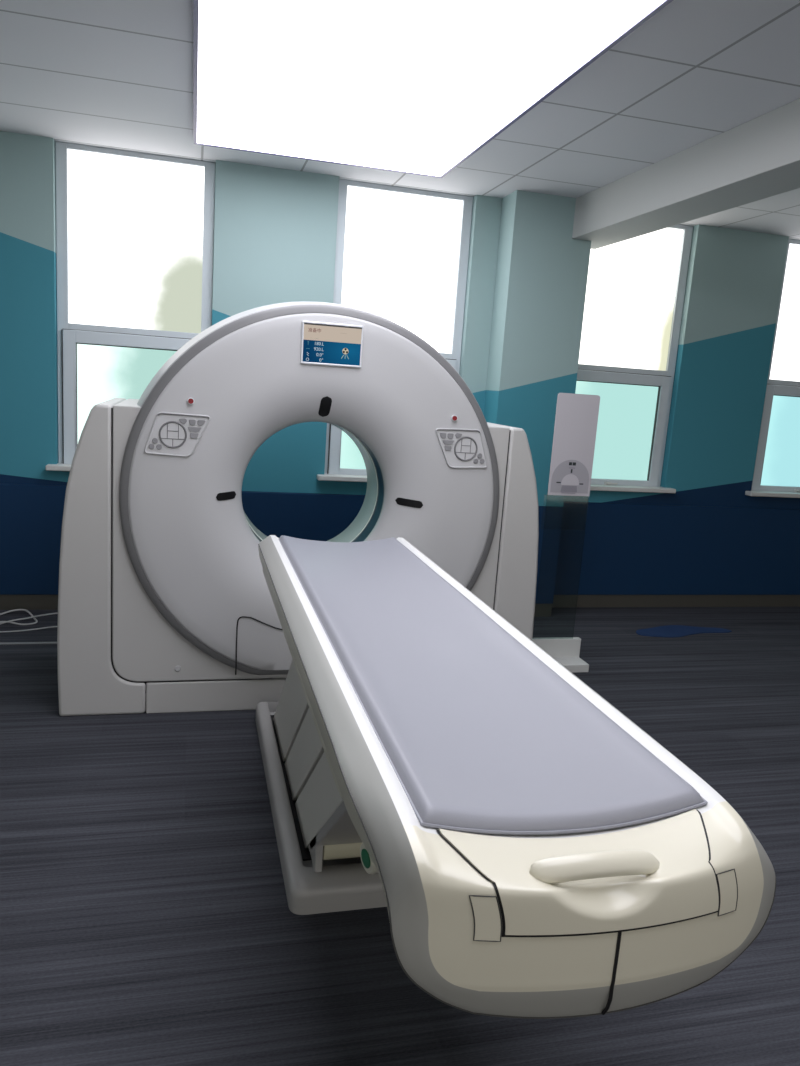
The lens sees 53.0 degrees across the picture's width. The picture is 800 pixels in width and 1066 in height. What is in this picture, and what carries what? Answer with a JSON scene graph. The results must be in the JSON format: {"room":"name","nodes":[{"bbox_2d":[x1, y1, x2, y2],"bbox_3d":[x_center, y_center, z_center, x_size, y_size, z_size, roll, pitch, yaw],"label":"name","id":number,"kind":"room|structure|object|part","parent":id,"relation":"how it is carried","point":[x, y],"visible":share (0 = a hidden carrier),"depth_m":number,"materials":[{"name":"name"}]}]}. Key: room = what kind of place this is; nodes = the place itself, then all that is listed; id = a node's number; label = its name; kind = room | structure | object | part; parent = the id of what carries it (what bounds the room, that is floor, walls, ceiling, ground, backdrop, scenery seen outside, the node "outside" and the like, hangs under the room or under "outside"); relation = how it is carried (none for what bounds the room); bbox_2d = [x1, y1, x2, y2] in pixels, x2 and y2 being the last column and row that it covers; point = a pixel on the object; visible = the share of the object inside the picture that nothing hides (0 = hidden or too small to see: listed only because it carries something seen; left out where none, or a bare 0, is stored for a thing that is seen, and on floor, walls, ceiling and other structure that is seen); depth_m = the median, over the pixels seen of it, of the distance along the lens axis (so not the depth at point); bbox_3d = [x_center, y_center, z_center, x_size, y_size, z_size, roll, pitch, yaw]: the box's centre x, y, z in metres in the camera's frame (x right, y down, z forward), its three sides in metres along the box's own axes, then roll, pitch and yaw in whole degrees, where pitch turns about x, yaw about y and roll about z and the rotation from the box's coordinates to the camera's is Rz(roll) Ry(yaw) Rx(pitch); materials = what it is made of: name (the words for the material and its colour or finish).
{"room":"radiology room","nodes":[
{"label":"radiology room","id":0,"kind":"room"},
{"bbox_2d":[0,607,799,1065],"bbox_3d":[1.398,1.389,2.256,10.900,0.120,8.666,1,11,-15],"label":"floor","id":1,"kind":"structure","parent":0,"point":[146,918],"depth_m":2.50,"materials":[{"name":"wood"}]},
{"bbox_2d":[0,609,37,624],"bbox_3d":[-2.881,0.535,4.858,1.244,0.028,0.432,-1,12,-26],"label":"cable","id":2,"kind":"object","parent":1,"relation":"on","point":[35,619],"visible":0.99,"depth_m":5.09,"materials":[{"name":"grey plastic"}]},
{"bbox_2d":[0,642,56,644],"bbox_3d":[-3.026,0.620,4.409,2.800,0.006,0.027,1,11,-15],"label":"floor strip","id":3,"kind":"object","parent":1,"relation":"on","point":[1,643],"visible":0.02,"depth_m":4.63,"materials":[{"name":"grey"}]},
{"bbox_2d":[0,612,57,624],"bbox_3d":[-2.237,0.535,5.098,0.727,0.028,0.188,-5,14,-40],"label":"cable","id":4,"kind":"object","parent":1,"relation":"on","point":[57,612],"visible":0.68,"depth_m":5.03,"materials":[{"name":"grey plastic"}]},
{"bbox_2d":[0,626,57,631],"bbox_3d":[-2.426,0.586,4.798,1.261,0.008,0.062,0,11,-22],"label":"cable","id":5,"kind":"object","parent":1,"relation":"on","point":[51,626],"visible":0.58,"depth_m":4.86,"materials":[{"name":"grey plastic"}]},
{"bbox_2d":[57,301,538,715],"bbox_3d":[-0.486,-0.179,4.220,2.340,1.985,0.954,1,11,-15],"label":"scanner","id":6,"kind":"object","parent":1,"relation":"on","point":[166,605],"visible":0.91,"depth_m":3.72,"materials":[{"name":"grey plastic"}]},
{"bbox_3d":[-0.985,-0.435,3.551,0.271,0.186,0.008,1,11,-15],"label":"panel plate","id":7,"kind":"part","parent":6,"relation":"part of","materials":[{"name":"grey plastic"}]},
{"bbox_2d":[187,398,193,404],"bbox_3d":[-0.921,-0.581,3.534,0.030,0.030,0.012,1,11,-15],"label":"indicator light","id":8,"kind":"object","parent":6,"relation":"attached to","point":[190,401],"depth_m":3.53,"materials":[{"name":"red plastic"}]},
{"bbox_3d":[-0.951,-0.002,4.142,0.932,1.282,0.843,1,11,-15],"label":"panel","id":9,"kind":"part","parent":6,"relation":"part of","materials":[{"name":"grey plastic"}]},
{"bbox_2d":[451,415,457,420],"bbox_3d":[0.260,-0.551,3.845,0.030,0.030,0.012,1,11,-15],"label":"indicator light","id":10,"kind":"object","parent":6,"relation":"attached to","point":[453,417],"depth_m":3.84,"materials":[{"name":"red plastic"}]},
{"bbox_3d":[0.299,-0.409,3.887,0.271,0.186,0.008,1,11,-15],"label":"panel plate","id":11,"kind":"part","parent":6,"relation":"part of","materials":[{"name":"grey plastic"}]},
{"bbox_3d":[-0.050,0.016,4.378,0.932,1.282,0.843,1,11,-15],"label":"panel","id":12,"kind":"part","parent":6,"relation":"part of","materials":[{"name":"grey plastic"}]},
{"bbox_2d":[255,535,775,1018],"bbox_3d":[-0.067,0.671,2.526,0.706,0.993,2.761,1,11,-15],"label":"table","id":13,"kind":"object","parent":1,"relation":"on","point":[530,850],"visible":1,"depth_m":1.34,"materials":[{"name":"white plastic"}]},
{"bbox_2d":[255,701,386,914],"bbox_3d":[-0.252,0.994,3.213,0.540,0.084,1.475,1,11,-15],"label":"table base","id":14,"kind":"object","parent":13,"relation":"attached to","point":[344,884],"depth_m":2.61,"materials":[{"name":"grey plastic"}]},
{"bbox_3d":[-0.029,0.548,1.376,0.067,0.080,0.080,-2,12,-28],"label":"release knob","id":15,"kind":"part","parent":13,"relation":"part of","materials":[{"name":"green plastic"}]},
{"bbox_3d":[0.008,0.241,2.279,0.489,0.050,2.143,1,11,-15],"label":"mattress","id":16,"kind":"part","parent":13,"relation":"part of","materials":[{"name":"grey plastic"}]},
{"bbox_3d":[0.285,0.510,1.206,0.442,0.101,0.133,1,11,-15],"label":"pull panel","id":17,"kind":"part","parent":13,"relation":"part of","materials":[{"name":"beige plastic"}]},
{"bbox_2d":[532,393,599,672],"bbox_3d":[0.981,0.014,4.691,0.380,1.632,0.170,1,11,-15],"label":"stand","id":18,"kind":"object","parent":1,"relation":"on","point":[576,419],"visible":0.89,"depth_m":4.66,"materials":[{"name":"grey plastic"}]},
{"bbox_2d":[636,625,731,637],"bbox_3d":[2.037,0.707,5.816,0.790,0.006,0.236,-1,12,-25],"label":"floor patch","id":19,"kind":"structure","parent":1,"relation":"on","point":[673,631],"depth_m":5.79,"materials":[{"name":"blue"}]},
{"bbox_2d":[0,131,799,508],"bbox_3d":[0.503,-0.892,5.858,10.500,2.920,0.200,1,11,-15],"label":"wall","id":20,"kind":"structure","parent":0,"point":[275,229],"depth_m":5.45,"materials":[{"name":"teal paint"}]},
{"bbox_2d":[46,142,214,470],"bbox_3d":[-1.689,-1.380,5.126,1.056,1.994,0.219,1,11,-15],"label":"window","id":21,"kind":"structure","parent":20,"relation":"in","point":[135,230],"depth_m":5.11,"materials":[{"name":"white"}]},
{"bbox_3d":[-1.745,-0.414,5.265,1.056,0.034,0.137,1,11,-15],"label":"sill","id":22,"kind":"part","parent":21,"relation":"part of","materials":[{"name":"grey"}]},
{"bbox_3d":[-1.736,-0.851,5.263,0.876,0.878,0.060,1,11,-15],"label":"sash","id":23,"kind":"part","parent":21,"relation":"part of","materials":[{"name":"white"}]},
{"bbox_3d":[-1.739,-0.848,5.274,0.726,0.731,0.008,1,11,-15],"label":"pane","id":24,"kind":"part","parent":21,"relation":"part of","materials":[{"name":"clear glass"}]},
{"bbox_3d":[-1.673,-1.830,5.099,0.814,1.033,0.008,1,11,-15],"label":"pane","id":25,"kind":"part","parent":21,"relation":"part of","materials":[{"name":"clear glass"}]},
{"bbox_2d":[317,179,472,481],"bbox_3d":[-0.011,-1.346,5.565,1.056,1.994,0.219,1,11,-15],"label":"window","id":26,"kind":"structure","parent":20,"relation":"in","point":[402,254],"depth_m":5.53,"materials":[{"name":"white"}]},
{"bbox_3d":[-0.067,-0.380,5.704,1.056,0.034,0.137,1,11,-15],"label":"sill","id":27,"kind":"part","parent":26,"relation":"part of","materials":[{"name":"grey"}]},
{"bbox_3d":[-0.060,-0.814,5.713,0.726,0.731,0.008,1,11,-15],"label":"pane","id":28,"kind":"part","parent":26,"relation":"part of","materials":[{"name":"clear glass"}]},
{"bbox_3d":[-0.058,-0.817,5.702,0.876,0.878,0.060,1,11,-15],"label":"sash","id":29,"kind":"part","parent":26,"relation":"part of","materials":[{"name":"white plastic"}]},
{"bbox_3d":[0.005,-1.796,5.538,0.814,1.033,0.008,1,11,-15],"label":"pane","id":30,"kind":"part","parent":26,"relation":"part of","materials":[{"name":"clear glass"}]},
{"bbox_2d":[0,484,799,594],"bbox_3d":[0.463,0.104,5.931,10.500,0.723,0.028,1,11,-15],"label":"wainscoting","id":31,"kind":"structure","parent":20,"relation":"attached to","point":[605,548],"depth_m":6.23,"materials":[{"name":"blue paint"}]},
{"bbox_2d":[0,595,799,609],"bbox_3d":[0.434,0.509,6.011,10.500,0.104,0.018,1,11,-15],"label":"baseboard","id":32,"kind":"structure","parent":20,"relation":"attached to","point":[7,602],"depth_m":6.39,"materials":[{"name":"grey metal"}]},
{"bbox_2d":[484,190,590,603],"bbox_3d":[0.916,-0.891,5.719,0.570,2.815,0.265,1,11,-15],"label":"pillar","id":33,"kind":"structure","parent":20,"relation":"attached to","point":[541,277],"depth_m":5.50,"materials":[{"name":"teal paint"}]},
{"bbox_2d":[534,604,551,616],"bbox_3d":[0.816,0.540,5.991,0.570,0.104,0.253,1,11,-15],"label":"baseboard","id":34,"kind":"object","parent":20,"relation":"attached to","point":[541,610],"visible":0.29,"depth_m":5.93,"materials":[{"name":"grey metal"}]},
{"bbox_2d":[575,224,692,492],"bbox_3d":[1.667,-1.312,6.003,1.056,1.994,0.219,1,11,-15],"label":"window","id":35,"kind":"structure","parent":20,"relation":"in","point":[634,299],"depth_m":6.06,"materials":[{"name":"white"}]},
{"bbox_3d":[1.626,-0.380,6.179,0.105,0.025,0.026,1,11,-15],"label":"handle","id":36,"kind":"part","parent":35,"relation":"part of","materials":[{"name":"grey"}]},
{"bbox_3d":[1.618,-0.779,6.151,0.726,0.731,0.008,1,11,-15],"label":"pane","id":37,"kind":"part","parent":35,"relation":"part of","materials":[{"name":"clear glass"}]},
{"bbox_3d":[1.621,-0.783,6.141,0.876,0.878,0.060,1,11,-15],"label":"sash","id":38,"kind":"part","parent":35,"relation":"part of","materials":[{"name":"white"}]},
{"bbox_3d":[1.683,-1.762,5.976,0.814,1.033,0.008,1,11,-15],"label":"pane","id":39,"kind":"part","parent":35,"relation":"part of","materials":[{"name":"clear glass"}]},
{"bbox_3d":[1.611,-0.346,6.143,1.056,0.034,0.137,1,11,-15],"label":"sill","id":40,"kind":"part","parent":35,"relation":"part of","materials":[{"name":"grey"}]},
{"bbox_2d":[572,98,799,248],"bbox_3d":[2.249,-1.379,1.837,0.315,0.260,8.105,1,11,-15],"label":"beam","id":41,"kind":"structure","parent":20,"relation":"attached to","point":[756,159],"depth_m":4.12,"materials":[{"name":"grey paint"}]},
{"bbox_2d":[745,239,799,497],"bbox_3d":[3.346,-1.278,6.442,1.056,1.994,0.219,1,11,-15],"label":"window","id":42,"kind":"structure","parent":20,"relation":"in","point":[777,463],"depth_m":6.45,"materials":[{"name":"white"}]},
{"bbox_3d":[3.290,-0.312,6.581,1.056,0.034,0.137,1,11,-15],"label":"sill","id":43,"kind":"part","parent":42,"relation":"part of","materials":[{"name":"grey"}]},
{"bbox_3d":[3.299,-0.749,6.579,0.876,0.878,0.060,1,11,-15],"label":"sash","id":44,"kind":"part","parent":42,"relation":"part of","materials":[{"name":"white"}]},
{"bbox_3d":[3.296,-0.746,6.590,0.726,0.731,0.008,1,11,-15],"label":"pane","id":45,"kind":"part","parent":42,"relation":"part of","materials":[{"name":"clear glass"}]},
{"bbox_3d":[3.329,-1.291,6.508,0.946,1.994,0.080,1,11,-15],"label":"frame","id":46,"kind":"part","parent":42,"relation":"part of","materials":[{"name":"white"}]},
{"bbox_3d":[3.362,-1.728,6.415,0.814,1.033,0.008,1,11,-15],"label":"pane","id":47,"kind":"part","parent":42,"relation":"part of","materials":[{"name":"clear glass"}]},
{"bbox_2d":[0,0,799,239],"bbox_3d":[1.603,-1.593,1.701,10.900,0.120,8.666,1,11,-15],"label":"ceiling","id":48,"kind":"structure","parent":0,"point":[113,74],"depth_m":3.68,"materials":[{"name":"tile"}]},
{"bbox_2d":[193,0,672,177],"bbox_3d":[0.166,-1.728,2.335,1.486,0.038,5.101,1,11,-15],"label":"recessed light","id":49,"kind":"object","parent":48,"relation":"in","point":[416,87],"visible":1,"depth_m":3.29,"materials":[{"name":"white plastic"}]}
]}

